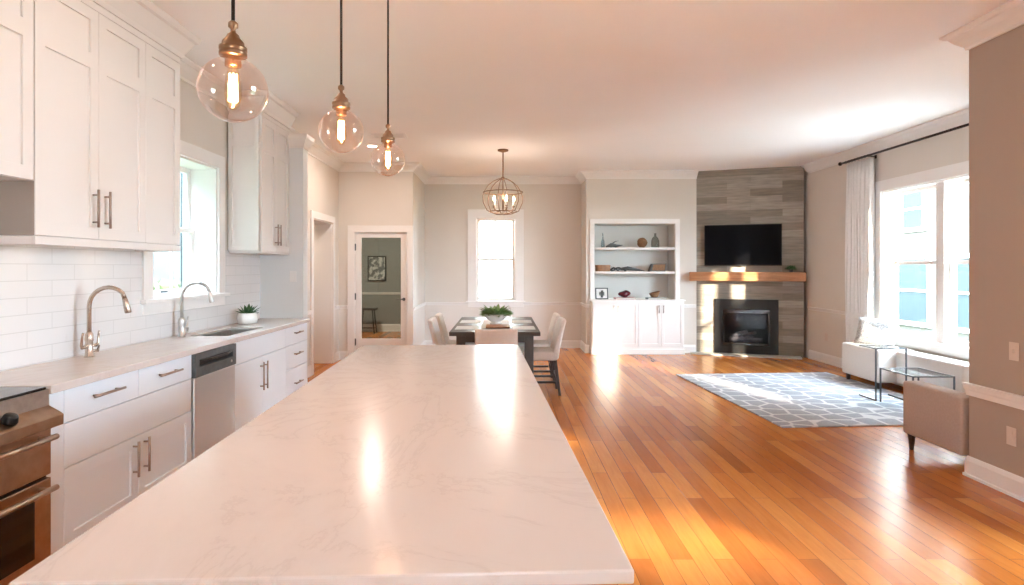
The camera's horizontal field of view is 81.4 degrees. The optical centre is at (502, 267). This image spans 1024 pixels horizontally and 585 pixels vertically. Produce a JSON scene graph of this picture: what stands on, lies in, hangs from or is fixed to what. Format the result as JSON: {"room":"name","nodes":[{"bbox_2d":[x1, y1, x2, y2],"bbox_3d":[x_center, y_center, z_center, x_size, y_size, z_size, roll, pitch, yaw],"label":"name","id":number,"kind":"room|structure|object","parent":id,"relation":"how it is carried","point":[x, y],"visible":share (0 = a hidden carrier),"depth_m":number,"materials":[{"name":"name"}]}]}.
{"room":"open-plan kitchen","nodes":[
{"label":"open-plan kitchen","id":0,"kind":"room"},
{"bbox_2d":[0,79,338,371],"bbox_3d":[-2.746,-0.100,3.200,0.308,3.100,12.400,0,0,0],"label":"wall","id":1,"kind":"structure","parent":0,"point":[45,290],"depth_m":3.92,"materials":[{"name":"white tile"}]},
{"bbox_2d":[0,0,33,180],"bbox_3d":[-2.384,-1.037,2.421,0.412,1.226,0.943,0,0,0],"label":"upper cabinet","id":2,"kind":"object","parent":1,"relation":"attached to","point":[16,16],"visible":1,"depth_m":2.80,"materials":[{"name":"white paint"}]},
{"bbox_2d":[0,0,201,251],"bbox_3d":[-2.388,-0.882,3.597,0.420,1.534,1.406,0,0,0],"label":"upper cabinet","id":3,"kind":"object","parent":1,"relation":"attached to","point":[107,72],"visible":1,"depth_m":3.37,"materials":[{"name":"white paint"}]},
{"bbox_2d":[140,140,229,314],"bbox_3d":[-2.723,-0.343,4.900,0.355,1.365,1.310,0,0,0],"label":"window","id":4,"kind":"structure","parent":1,"relation":"in","point":[203,230],"depth_m":5.39,"materials":[{"name":"white paint"}]},
{"bbox_2d":[180,56,228,105],"bbox_3d":[-2.540,-1.585,4.925,0.120,0.130,1.350,0,0,0],"label":"crown molding","id":5,"kind":"structure","parent":1,"relation":"attached to","point":[207,83],"depth_m":5.04,"materials":[{"name":"white paint"}]},
{"bbox_2d":[227,90,298,254],"bbox_3d":[-2.388,-0.895,5.933,0.420,1.510,0.825,0,0,0],"label":"upper cabinet","id":6,"kind":"object","parent":1,"relation":"attached to","point":[258,148],"visible":0.99,"depth_m":5.62,"materials":[{"name":"white paint"}]},
{"bbox_2d":[310,210,334,374],"bbox_3d":[-2.739,0.335,8.585,0.322,2.230,1.130,0,0,0],"label":"doorway","id":7,"kind":"structure","parent":1,"relation":"attached to","point":[322,233],"depth_m":9.04,"materials":[{"name":"white paint"}]},
{"bbox_2d":[335,351,347,361],"bbox_3d":[-2.527,1.380,9.275,0.145,0.140,0.250,0,0,0],"label":"baseboard","id":8,"kind":"structure","parent":1,"relation":"attached to","point":[339,355],"depth_m":9.38,"materials":[{"name":"white paint"}]},
{"bbox_2d":[335,305,347,309],"bbox_3d":[-2.527,0.618,9.275,0.145,0.055,0.250,0,0,0],"label":"trim","id":9,"kind":"structure","parent":1,"relation":"attached to","point":[338,306],"depth_m":9.38,"materials":[{"name":"white paint"}]},
{"bbox_2d":[181,173,182,287],"bbox_3d":[-3.395,-0.100,7.190,0.990,3.340,0.020,0,0,0],"label":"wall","id":10,"kind":"structure","parent":0,"point":[181,173],"depth_m":7.18,"materials":[{"name":"white paint"}]},
{"bbox_2d":[260,148,307,382],"bbox_3d":[-2.367,0.080,6.425,0.464,2.740,0.150,0,0,0],"label":"wall","id":11,"kind":"structure","parent":0,"point":[280,297],"depth_m":6.35,"materials":[{"name":"paint"}]},
{"bbox_2d":[290,271,295,281],"bbox_3d":[-2.240,0.090,6.342,0.072,0.116,0.014,0,0,0],"label":"light switch","id":12,"kind":"object","parent":11,"relation":"attached to","point":[292,273],"visible":1,"depth_m":6.34,"materials":[{"name":"white plastic"}]},
{"bbox_2d":[288,134,314,150],"bbox_3d":[-2.337,-1.350,6.425,0.523,0.140,0.270,0,0,0],"label":"trim","id":13,"kind":"structure","parent":11,"relation":"on","point":[305,141],"depth_m":6.32,"materials":[{"name":"white paint"}]},
{"bbox_2d":[338,172,413,350],"bbox_3d":[-2.595,-0.100,9.458,2.350,3.100,0.124,0,0,0],"label":"wall","id":14,"kind":"structure","parent":0,"point":[364,198],"depth_m":9.40,"materials":[{"name":"beige paint"}]},
{"bbox_2d":[348,226,412,354],"bbox_3d":[-1.933,0.390,9.441,1.035,2.120,0.153,0,0,0],"label":"door","id":15,"kind":"structure","parent":14,"relation":"in","point":[355,233],"depth_m":9.40,"materials":[{"name":"white paint"}]},
{"bbox_2d":[362,238,400,323],"bbox_3d":[-2.535,-0.100,13.650,2.470,3.100,0.100,0,0,0],"label":"wall","id":16,"kind":"structure","parent":0,"point":[389,308],"depth_m":13.60,"materials":[{"name":"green paint"}]},
{"bbox_2d":[368,256,385,280],"bbox_3d":[-2.880,0.013,13.586,0.420,0.575,0.025,0,0,0],"label":"framed picture","id":17,"kind":"object","parent":16,"relation":"attached to","point":[376,264],"visible":1,"depth_m":13.59,"materials":[{"name":"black paper"}]},
{"bbox_2d":[362,324,400,331],"bbox_3d":[-2.655,1.365,13.587,2.230,0.170,0.026,0,0,0],"label":"baseboard","id":18,"kind":"structure","parent":16,"relation":"attached to","point":[380,327],"depth_m":13.58,"materials":[{"name":"white paint"}]},
{"bbox_2d":[362,292,400,293],"bbox_3d":[-2.655,0.578,13.585,2.230,0.055,0.030,0,0,0],"label":"trim","id":19,"kind":"structure","parent":16,"relation":"attached to","point":[362,292],"depth_m":13.58,"materials":[{"name":"white paint"}]},
{"bbox_2d":[413,173,424,344],"bbox_3d":[-1.478,-0.100,10.160,0.124,3.100,1.520,0,0,0],"label":"wall","id":20,"kind":"structure","parent":0,"point":[419,186],"depth_m":10.12,"materials":[{"name":"beige paint"}]},
{"bbox_2d":[413,302,467,310],"bbox_3d":[-1.028,0.647,10.100,0.785,0.055,1.400,0,0,0],"label":"trim","id":21,"kind":"structure","parent":20,"relation":"attached to","point":[424,303],"depth_m":10.77,"materials":[{"name":"white paint"}]},
{"bbox_2d":[425,184,580,339],"bbox_3d":[0.000,-0.100,10.898,3.080,3.100,0.204,0,0,0],"label":"wall","id":22,"kind":"structure","parent":0,"point":[552,212],"depth_m":10.80,"materials":[{"name":"beige paint"}]},
{"bbox_2d":[289,127,698,183],"bbox_3d":[-0.419,-1.585,9.585,6.938,0.130,3.117,0,0,-31],"label":"trim","id":23,"kind":"structure","parent":22,"relation":"attached to","point":[315,151],"depth_m":10.09,"materials":[{"name":"white paint"}]},
{"bbox_2d":[466,209,524,306],"bbox_3d":[-0.133,-0.175,10.873,1.075,1.770,0.255,0,0,0],"label":"window","id":24,"kind":"structure","parent":22,"relation":"in","point":[474,215],"depth_m":10.78,"materials":[{"name":"white paint"}]},
{"bbox_2d":[420,340,588,352],"bbox_3d":[0.025,1.380,10.100,2.890,0.140,1.400,0,0,0],"label":"baseboard","id":25,"kind":"structure","parent":22,"relation":"attached to","point":[580,344],"depth_m":10.78,"materials":[{"name":"white paint"}]},
{"bbox_2d":[523,302,588,307],"bbox_3d":[0.917,0.647,10.460,1.105,0.055,0.680,0,0,0],"label":"trim","id":26,"kind":"structure","parent":22,"relation":"attached to","point":[525,303],"depth_m":10.78,"materials":[{"name":"white paint"}]},
{"bbox_2d":[150,0,1010,175],"bbox_3d":[0.625,-1.710,5.250,8.990,0.120,16.900,0,0,0],"label":"ceiling","id":27,"kind":"structure","parent":0,"point":[567,87],"depth_m":5.02,"materials":[{"name":"paint"}]},
{"bbox_2d":[196,0,268,122],"bbox_3d":[-0.694,-1.012,1.530,0.170,1.274,0.170,0,0,0],"label":"pendant light","id":28,"kind":"object","parent":27,"relation":"hanging from","point":[232,48],"visible":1,"depth_m":1.52,"materials":[{"name":"clear glass"}]},
{"bbox_2d":[219,20,246,68],"bbox_3d":[-0.694,-0.577,1.530,0.068,0.117,0.067,0,0,0],"label":"socket","id":29,"kind":"object","parent":28,"relation":"attached to","point":[232,48],"depth_m":1.51,"materials":[{"name":"gold metal"}]},
{"bbox_2d":[318,0,363,152],"bbox_3d":[-0.620,-1.046,2.280,0.170,1.208,0.170,0,0,0],"label":"pendant light","id":30,"kind":"object","parent":27,"relation":"hanging from","point":[341,104],"visible":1,"depth_m":2.27,"materials":[{"name":"clear glass"}]},
{"bbox_2d":[332,85,349,116],"bbox_3d":[-0.620,-0.642,2.280,0.068,0.117,0.067,0,0,0],"label":"socket","id":31,"kind":"object","parent":30,"relation":"attached to","point":[341,104],"depth_m":2.26,"materials":[{"name":"gold metal"}]},
{"bbox_2d":[371,0,404,175],"bbox_3d":[-0.574,-1.054,2.970,0.170,1.191,0.170,0,0,0],"label":"pendant light","id":32,"kind":"object","parent":27,"relation":"hanging from","point":[387,139],"visible":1,"depth_m":2.97,"materials":[{"name":"clear glass"}]},
{"bbox_2d":[381,124,394,147],"bbox_3d":[-0.574,-0.659,2.970,0.068,0.117,0.067,0,0,0],"label":"socket","id":33,"kind":"object","parent":32,"relation":"attached to","point":[387,139],"depth_m":2.95,"materials":[{"name":"gold metal"}]},
{"bbox_2d":[369,134,407,137],"bbox_3d":[-1.420,-1.644,7.400,0.440,0.012,0.200,0,0,0],"label":"ceiling vent","id":34,"kind":"object","parent":27,"relation":"in","point":[371,135],"visible":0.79,"depth_m":7.38,"materials":[{"name":"paint"}]},
{"bbox_2d":[483,149,522,214],"bbox_3d":[0.000,-1.194,8.300,0.566,0.910,0.577,0,0,0],"label":"chandelier","id":35,"kind":"object","parent":27,"relation":"hanging from","point":[502,151],"visible":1,"depth_m":8.29,"materials":[{"name":"gold metal"}]},
{"bbox_2d":[581,179,592,352],"bbox_3d":[1.480,-0.100,10.475,0.120,3.100,0.650,0,0,0],"label":"wall","id":36,"kind":"structure","parent":0,"point":[587,185],"depth_m":10.24,"materials":[{"name":"beige paint"}]},
{"bbox_2d":[593,179,695,345],"bbox_3d":[2.450,-0.100,10.385,1.820,3.100,0.470,0,0,0],"label":"wall","id":37,"kind":"structure","parent":0,"point":[612,198],"depth_m":10.15,"materials":[{"name":"beige paint"}]},
{"bbox_2d":[684,345,695,352],"bbox_3d":[3.175,1.380,10.137,0.210,0.140,0.026,0,0,0],"label":"baseboard","id":38,"kind":"structure","parent":37,"relation":"attached to","point":[688,348],"depth_m":10.13,"materials":[{"name":"white paint"}]},
{"bbox_2d":[684,304,695,307],"bbox_3d":[3.175,0.647,10.135,0.230,0.055,0.030,0,0,0],"label":"trim","id":39,"kind":"structure","parent":37,"relation":"attached to","point":[685,305],"depth_m":10.13,"materials":[{"name":"white paint"}]},
{"bbox_2d":[308,332,1023,584],"bbox_3d":[0.625,1.510,5.250,8.990,0.120,16.900,0,0,0],"label":"floor","id":40,"kind":"structure","parent":0,"point":[694,486],"depth_m":3.93,"materials":[{"name":"brown wood"}]},
{"bbox_2d":[0,387,63,584],"bbox_3d":[-2.292,0.994,2.328,0.612,0.912,0.755,0,0,0],"label":"range","id":41,"kind":"object","parent":40,"relation":"on","point":[27,419],"visible":0.95,"depth_m":2.54,"materials":[{"name":"silver metal"}]},
{"bbox_2d":[0,387,45,400],"bbox_3d":[-2.323,0.544,2.328,0.510,0.012,0.735,0,0,0],"label":"cooktop","id":42,"kind":"object","parent":41,"relation":"in","point":[6,393],"depth_m":2.59,"materials":[{"name":"black glass"}]},
{"bbox_2d":[46,391,63,554],"bbox_3d":[-2.343,1.013,2.771,0.510,0.874,0.115,0,0,0],"label":"base cabinet","id":43,"kind":"object","parent":40,"relation":"on","point":[56,400],"visible":0.07,"depth_m":2.79,"materials":[{"name":"white paint"}]},
{"bbox_2d":[64,355,190,545],"bbox_3d":[-2.324,1.013,3.410,0.549,0.874,1.157,0,0,0],"label":"base cabinet","id":44,"kind":"object","parent":40,"relation":"on","point":[124,434],"visible":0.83,"depth_m":3.26,"materials":[{"name":"white paint"}]},
{"bbox_2d":[0,318,309,393],"bbox_3d":[-2.323,0.554,4.527,0.536,0.039,3.640,0,0,0],"label":"countertop","id":45,"kind":"structure","parent":44,"relation":"on","point":[56,376],"depth_m":3.52,"materials":[{"name":"stone"}]},
{"bbox_2d":[80,285,131,356],"bbox_3d":[-2.378,0.319,3.580,0.281,0.430,0.160,0,0,0],"label":"faucet","id":46,"kind":"object","parent":45,"relation":"on","point":[89,336],"visible":1,"depth_m":3.57,"materials":[{"name":"silver metal"}]},
{"bbox_2d":[178,281,213,336],"bbox_3d":[-2.398,0.319,4.676,0.281,0.430,0.108,0,0,0],"label":"faucet","id":47,"kind":"object","parent":45,"relation":"on","point":[181,322],"visible":1,"depth_m":4.64,"materials":[{"name":"metal"}]},
{"bbox_2d":[200,329,254,335],"bbox_3d":[-2.315,0.650,5.040,0.308,0.200,0.718,0,0,0],"label":"sink","id":48,"kind":"object","parent":45,"relation":"in","point":[228,332],"visible":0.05,"depth_m":5.33,"materials":[{"name":"metal"}]},
{"bbox_2d":[236,304,258,324],"bbox_3d":[-2.439,0.438,5.686,0.213,0.194,0.221,0,0,16],"label":"potted succulent","id":49,"kind":"object","parent":45,"relation":"on","point":[246,316],"visible":1,"depth_m":5.62,"materials":[{"name":"green plant"}]},
{"bbox_2d":[237,312,257,324],"bbox_3d":[-2.440,0.480,5.680,0.190,0.108,0.188,0,0,0],"label":"pot","id":50,"kind":"object","parent":49,"relation":"attached to","point":[244,318],"depth_m":5.61,"materials":[{"name":"white ceramic"}]},
{"bbox_2d":[190,343,235,460],"bbox_3d":[-2.320,1.015,4.300,0.556,0.870,0.612,0,0,0],"label":"dishwasher","id":51,"kind":"object","parent":40,"relation":"on","point":[212,378],"visible":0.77,"depth_m":4.25,"materials":[{"name":"silver metal"}]},
{"bbox_2d":[235,329,284,430],"bbox_3d":[-2.324,1.013,5.160,0.549,0.874,1.097,0,0,0],"label":"base cabinet","id":52,"kind":"object","parent":40,"relation":"on","point":[260,360],"visible":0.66,"depth_m":5.08,"materials":[{"name":"white paint"}]},
{"bbox_2d":[284,323,306,397],"bbox_3d":[-2.324,1.013,6.027,0.549,0.874,0.632,0,0,0],"label":"base cabinet","id":53,"kind":"object","parent":40,"relation":"on","point":[295,347],"visible":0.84,"depth_m":5.99,"materials":[{"name":"white paint"}]},
{"bbox_2d":[9,345,633,584],"bbox_3d":[-0.368,0.993,2.586,1.076,0.915,3.110,0,0,-2],"label":"kitchen island","id":54,"kind":"object","parent":40,"relation":"on","point":[393,464],"visible":1,"depth_m":1.40,"materials":[{"name":"stone"}]},
{"bbox_2d":[362,308,377,333],"bbox_3d":[-3.000,1.171,13.200,0.400,0.562,0.288,0,0,0],"label":"stool","id":55,"kind":"object","parent":40,"relation":"on","point":[363,309],"visible":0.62,"depth_m":13.17,"materials":[{"name":"brown wood"}]},
{"bbox_2d":[427,317,442,344],"bbox_3d":[-0.584,1.020,6.950,0.567,0.860,0.450,0,0,0],"label":"dining chair","id":56,"kind":"object","parent":40,"relation":"on","point":[433,325],"visible":0.2,"depth_m":6.76,"materials":[{"name":"white fabric"}]},
{"bbox_2d":[435,313,474,344],"bbox_3d":[-0.584,1.020,7.660,0.567,0.860,0.450,0,0,0],"label":"dining chair","id":57,"kind":"object","parent":40,"relation":"on","point":[439,316],"visible":0.3,"depth_m":7.49,"materials":[{"name":"white fabric"}]},
{"bbox_2d":[449,317,540,374],"bbox_3d":[-0.090,1.075,7.500,1.000,0.750,2.000,0,0,0],"label":"dining table","id":58,"kind":"object","parent":40,"relation":"on","point":[463,337],"visible":0.4,"depth_m":6.61,"materials":[{"name":"brown wood"}]},
{"bbox_2d":[455,326,478,329],"bbox_3d":[-0.420,0.698,6.950,0.260,0.003,0.380,0,0,0],"label":"placemat","id":59,"kind":"object","parent":58,"relation":"on","point":[457,327],"visible":0.86,"depth_m":6.96,"materials":[{"name":"fabric"}]},
{"bbox_2d":[460,320,480,322],"bbox_3d":[-0.420,0.698,7.750,0.260,0.003,0.380,0,0,0],"label":"placemat","id":60,"kind":"object","parent":58,"relation":"on","point":[462,321],"visible":1,"depth_m":7.75,"materials":[{"name":"fabric"}]},
{"bbox_2d":[481,320,490,327],"bbox_3d":[-0.209,0.698,7.435,0.099,0.005,0.929,0,0,0],"label":"table runner","id":61,"kind":"object","parent":58,"relation":"on","point":[485,322],"depth_m":7.47,"materials":[{"name":"white fabric"}]},
{"bbox_2d":[500,320,508,323],"bbox_3d":[0.021,0.698,7.686,0.105,0.005,0.427,0,0,0],"label":"table runner","id":62,"kind":"object","parent":58,"relation":"on","point":[503,321],"depth_m":7.61,"materials":[{"name":"white fabric"}]},
{"bbox_2d":[479,304,512,323],"bbox_3d":[-0.081,0.573,7.376,0.452,0.246,0.444,0,0,0],"label":"flower bowl","id":63,"kind":"object","parent":62,"relation":"on","point":[496,314],"visible":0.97,"depth_m":7.29,"materials":[{"name":"white ceramic"}]},
{"bbox_2d":[486,324,509,327],"bbox_3d":[-0.060,0.687,6.995,0.280,0.018,0.330,0,0,0],"label":"wooden tray","id":64,"kind":"object","parent":62,"relation":"on","point":[487,325],"visible":1,"depth_m":6.96,"materials":[{"name":"beige wood"}]},
{"bbox_2d":[511,320,531,322],"bbox_3d":[0.240,0.698,7.750,0.260,0.003,0.380,0,0,0],"label":"placemat","id":65,"kind":"object","parent":58,"relation":"on","point":[512,321],"visible":1,"depth_m":7.75,"materials":[{"name":"fabric"}]},
{"bbox_2d":[512,326,535,329],"bbox_3d":[0.240,0.698,6.950,0.260,0.003,0.380,0,0,0],"label":"placemat","id":66,"kind":"object","parent":58,"relation":"on","point":[513,327],"visible":0.86,"depth_m":6.96,"materials":[{"name":"fabric"}]},
{"bbox_2d":[475,329,517,344],"bbox_3d":[-0.070,1.044,6.456,0.450,0.813,0.567,0,0,0],"label":"dining chair","id":67,"kind":"object","parent":40,"relation":"on","point":[482,336],"visible":0.19,"depth_m":6.20,"materials":[{"name":"white fabric"}]},
{"bbox_2d":[518,313,559,383],"bbox_3d":[0.444,1.020,7.660,0.567,0.860,0.450,0,0,0],"label":"dining chair","id":68,"kind":"object","parent":40,"relation":"on","point":[537,343],"visible":0.47,"depth_m":7.46,"materials":[{"name":"white fabric"}]},
{"bbox_2d":[519,317,565,395],"bbox_3d":[0.444,1.020,6.950,0.567,0.860,0.450,0,0,0],"label":"dining chair","id":69,"kind":"object","parent":40,"relation":"on","point":[551,353],"visible":0.66,"depth_m":6.74,"materials":[{"name":"white fabric"}]},
{"bbox_2d":[589,219,685,353],"bbox_3d":[2.265,0.307,10.249,1.590,2.286,0.641,0,0,0],"label":"bookcase","id":70,"kind":"object","parent":40,"relation":"on","point":[641,325],"visible":1,"depth_m":10.12,"materials":[{"name":"white paint"}]},
{"bbox_2d":[595,288,607,298],"bbox_3d":[1.696,0.439,10.220,0.220,0.199,0.074,0,0,0],"label":"photo frame","id":71,"kind":"object","parent":70,"relation":"on","point":[600,293],"visible":1,"depth_m":10.23,"materials":[{"name":"grey metal"}]},
{"bbox_2d":[595,265,610,270],"bbox_3d":[1.731,0.004,10.320,0.269,0.112,0.204,0,0,0],"label":"woven box","id":72,"kind":"object","parent":70,"relation":"on","point":[597,267],"visible":0.89,"depth_m":10.24,"materials":[{"name":"brown wicker"}]},
{"bbox_2d":[606,241,622,246],"bbox_3d":[1.928,-0.412,10.322,0.294,0.124,0.072,0,0,0],"label":"driftwood sculpture","id":73,"kind":"object","parent":70,"relation":"on","point":[610,244],"visible":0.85,"depth_m":10.30,"materials":[{"name":"grey wood"}]},
{"bbox_2d":[613,297,635,299],"bbox_3d":[2.084,0.520,10.199,0.342,0.030,0.222,0,0,0],"label":"book","id":74,"kind":"object","parent":70,"relation":"on","point":[616,298],"visible":1,"depth_m":10.09,"materials":[{"name":"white paper"}]},
{"bbox_2d":[618,290,630,296],"bbox_3d":[2.081,0.442,10.200,0.218,0.126,0.150,0,0,0],"label":"vase","id":75,"kind":"object","parent":74,"relation":"on","point":[625,293],"visible":1,"depth_m":10.15,"materials":[{"name":"red ceramic"}]},
{"bbox_2d":[620,266,643,270],"bbox_3d":[2.252,0.015,10.322,0.421,0.090,0.065,0,0,0],"label":"leaf ornament","id":76,"kind":"object","parent":70,"relation":"on","point":[627,267],"visible":0.89,"depth_m":10.31,"materials":[{"name":"grey metal"}]},
{"bbox_2d":[637,238,647,246],"bbox_3d":[2.418,-0.439,10.320,0.180,0.176,0.176,0,0,0],"label":"woven ball","id":77,"kind":"object","parent":70,"relation":"on","point":[642,242],"visible":0.92,"depth_m":10.26,"materials":[{"name":"brown wicker"}]},
{"bbox_2d":[645,297,666,299],"bbox_3d":[2.624,0.520,10.199,0.322,0.030,0.222,0,0,0],"label":"book","id":78,"kind":"object","parent":70,"relation":"on","point":[648,298],"visible":0.98,"depth_m":10.09,"materials":[{"name":"grey paper"}]},
{"bbox_2d":[649,291,659,297],"bbox_3d":[2.597,0.449,10.200,0.184,0.112,0.182,0,0,0],"label":"wooden bowl","id":79,"kind":"object","parent":78,"relation":"on","point":[655,294],"visible":1,"depth_m":10.15,"materials":[{"name":"brown wood"}]},
{"bbox_2d":[648,263,666,270],"bbox_3d":[2.671,-0.011,10.318,0.290,0.140,0.164,0,0,0],"label":"woven box","id":80,"kind":"object","parent":70,"relation":"on","point":[660,266],"visible":0.89,"depth_m":10.24,"materials":[{"name":"beige wicker"}]},
{"bbox_2d":[690,352,801,358],"bbox_3d":[3.973,1.438,9.805,1.700,0.024,0.199,0,0,20],"label":"hearth","id":81,"kind":"object","parent":40,"relation":"on","point":[695,353],"visible":1,"depth_m":9.73,"materials":[{"name":"stone"}]},
{"bbox_2d":[676,372,902,427],"bbox_3d":[3.500,1.443,6.800,2.130,0.012,2.680,0,0,-4],"label":"area rug","id":82,"kind":"object","parent":40,"relation":"on","point":[806,399],"visible":0.8,"depth_m":6.55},
{"bbox_2d":[859,345,906,400],"bbox_3d":[4.190,1.151,6.570,0.340,0.570,0.300,0,0,0],"label":"side table","id":83,"kind":"object","parent":82,"relation":"on","point":[876,347],"visible":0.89,"depth_m":6.42,"materials":[{"name":"grey metal"}]},
{"bbox_2d":[842,342,968,392],"bbox_3d":[4.645,1.201,6.875,0.450,0.472,1.790,0,0,0],"label":"bench sofa","id":84,"kind":"object","parent":82,"relation":"on","point":[859,361],"visible":0.56,"depth_m":7.01,"materials":[{"name":"white fabric"}]},
{"bbox_2d":[853,317,899,345],"bbox_3d":[4.677,0.800,7.459,0.213,0.329,0.480,0,0,-34],"label":"throw pillow","id":85,"kind":"object","parent":84,"relation":"on","point":[869,331],"visible":0.97,"depth_m":7.39,"materials":[{"name":"white fabric"}]},
{"bbox_2d":[880,368,954,401],"bbox_3d":[4.260,1.254,6.140,0.420,0.366,0.520,0,0,0],"label":"side table","id":86,"kind":"object","parent":82,"relation":"on","point":[917,373],"visible":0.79,"depth_m":6.11,"materials":[{"name":"grey metal"}]},
{"bbox_2d":[903,381,968,455],"bbox_3d":[3.640,1.177,4.490,0.840,0.545,0.620,0,0,0],"label":"armchair","id":87,"kind":"object","parent":40,"relation":"on","point":[937,415],"visible":0.52,"depth_m":4.43,"materials":[{"name":"beige fabric"}]},
{"bbox_2d":[696,166,803,357],"bbox_3d":[4.161,-0.100,10.110,1.650,3.100,0.500,0,0,20],"label":"wall","id":88,"kind":"structure","parent":0,"point":[772,195],"depth_m":9.83,"materials":[{"name":"grey stone"}]},
{"bbox_2d":[704,224,781,265],"bbox_3d":[3.971,-0.376,9.873,1.190,0.688,0.072,0,0,20],"label":"television","id":89,"kind":"object","parent":88,"relation":"attached to","point":[744,244],"visible":1,"depth_m":9.83,"materials":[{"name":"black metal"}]},
{"bbox_2d":[714,299,778,354],"bbox_3d":[4.098,0.970,10.060,0.985,0.900,0.435,0,0,20],"label":"fireplace insert","id":90,"kind":"object","parent":88,"relation":"in","point":[745,326],"visible":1,"depth_m":9.97,"materials":[{"name":"black metal"}]},
{"bbox_2d":[689,272,805,281],"bbox_3d":[3.997,0.141,9.796,1.770,0.148,0.200,0,0,20],"label":"mantel shelf","id":91,"kind":"object","parent":88,"relation":"attached to","point":[693,276],"visible":1,"depth_m":9.69,"materials":[{"name":"brown wood"}]},
{"bbox_2d":[784,265,795,271],"bbox_3d":[4.636,0.009,9.591,0.199,0.116,0.194,0,0,-42],"label":"potted plant","id":92,"kind":"object","parent":91,"relation":"on","point":[790,268],"visible":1,"depth_m":9.55,"materials":[{"name":"green plant"}]},
{"bbox_2d":[804,126,968,361],"bbox_3d":[5.020,-0.100,3.700,0.200,3.100,13.400,0,0,0],"label":"wall","id":93,"kind":"structure","parent":0,"point":[824,189],"depth_m":8.83,"materials":[{"name":"beige paint"}]},
{"bbox_2d":[807,307,844,314],"bbox_3d":[4.905,0.647,8.785,0.030,0.055,1.570,0,0,0],"label":"trim","id":94,"kind":"structure","parent":93,"relation":"attached to","point":[809,308],"depth_m":8.99,"materials":[{"name":"white paint"}]},
{"bbox_2d":[808,350,902,385],"bbox_3d":[4.907,1.380,3.275,0.026,0.140,12.550,0,0,0],"label":"baseboard","id":95,"kind":"structure","parent":93,"relation":"attached to","point":[814,355],"depth_m":9.02,"materials":[{"name":"white paint"}]},
{"bbox_2d":[801,108,968,173],"bbox_3d":[4.860,-1.585,3.290,0.120,0.130,12.580,0,0,0],"label":"trim","id":96,"kind":"structure","parent":93,"relation":"attached to","point":[959,118],"depth_m":7.37,"materials":[{"name":"white paint"}]},
{"bbox_2d":[838,123,968,165],"bbox_3d":[4.847,-1.474,6.869,0.146,0.062,3.242,0,0,0],"label":"curtain rod","id":97,"kind":"object","parent":93,"relation":"attached to","point":[967,124],"visible":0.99,"depth_m":7.12,"materials":[{"name":"brown metal"}]},
{"bbox_2d":[845,157,874,341],"bbox_3d":[4.849,-0.010,8.100,0.088,2.880,0.604,0,0,0],"label":"curtain","id":98,"kind":"object","parent":97,"relation":"hanging from","point":[860,180],"visible":0.77,"depth_m":8.08,"materials":[{"name":"white fabric"}]},
{"bbox_2d":[874,161,968,358],"bbox_3d":[4.992,-0.085,6.720,0.255,2.090,2.340,0,0,0],"label":"window","id":99,"kind":"structure","parent":93,"relation":"in","point":[946,180],"depth_m":6.78,"materials":[{"name":"white paint"}]},
{"bbox_2d":[969,25,1023,477],"bbox_3d":[3.320,-0.100,3.525,0.140,3.100,1.250,0,0,0],"label":"wall partition","id":100,"kind":"structure","parent":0,"point":[996,66],"depth_m":3.92,"materials":[{"name":"beige paint"}]},
{"bbox_2d":[939,0,1023,50],"bbox_3d":[3.320,-1.585,3.585,0.380,0.130,1.370,0,0,0],"label":"trim","id":101,"kind":"structure","parent":100,"relation":"attached to","point":[1008,16],"depth_m":3.90,"materials":[{"name":"white paint"}]},
{"bbox_2d":[961,382,1023,409],"bbox_3d":[3.320,0.843,3.540,0.200,0.085,1.280,0,0,0],"label":"trim","id":102,"kind":"structure","parent":100,"relation":"attached to","point":[990,394],"depth_m":3.91,"materials":[{"name":"white paint"}]},
{"bbox_2d":[962,456,1023,501],"bbox_3d":[3.320,1.380,3.538,0.192,0.140,1.276,0,0,0],"label":"baseboard","id":103,"kind":"structure","parent":100,"relation":"attached to","point":[1008,483],"depth_m":3.91,"materials":[{"name":"white paint"}]},
{"bbox_2d":[1006,426,1015,446],"bbox_3d":[3.245,1.075,3.800,0.007,0.116,0.072,0,0,0],"label":"power outlet","id":104,"kind":"object","parent":100,"relation":"attached to","point":[1010,432],"visible":1,"depth_m":3.80,"materials":[{"name":"beige plastic"}]},
{"bbox_2d":[1009,342,1018,360],"bbox_3d":[3.242,0.530,3.780,0.014,0.116,0.072,0,0,0],"label":"light switch","id":105,"kind":"object","parent":100,"relation":"attached to","point":[1013,347],"visible":1,"depth_m":3.77,"materials":[{"name":"beige plastic"}]},
{"label":"outside","id":106,"kind":"structure","parent":0,"visible":0},
{"bbox_3d":[0.000,1.700,5.000,80.000,0.200,90.000,0,0,0],"label":"lawn","id":107,"kind":"structure","parent":106,"visible":0},
{"bbox_2d":[154,172,180,280],"bbox_3d":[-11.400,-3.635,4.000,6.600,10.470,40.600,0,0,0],"label":"house","id":108,"kind":"structure","parent":107,"relation":"on","point":[161,259],"depth_m":14.90,"materials":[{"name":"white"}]},
{"bbox_2d":[154,278,180,289],"bbox_3d":[-6.901,0.983,11.476,1.573,1.848,9.293,0,0,0],"label":"hedge","id":109,"kind":"object","parent":107,"relation":"on","point":[161,284],"visible":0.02,"depth_m":11.52,"materials":[{"name":"green plant"}]},
{"bbox_2d":[479,221,511,297],"bbox_3d":[1.000,-2.105,24.000,12.600,7.410,8.600,0,0,0],"label":"house","id":110,"kind":"structure","parent":107,"relation":"on","point":[486,228],"depth_m":20.00,"materials":[{"name":"white"}]},
{"bbox_2d":[899,183,968,341],"bbox_3d":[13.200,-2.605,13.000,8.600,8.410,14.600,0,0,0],"label":"window panes","id":111,"kind":"structure","parent":107,"relation":"on","point":[917,210],"depth_m":12.96,"materials":[{"name":"beige"}]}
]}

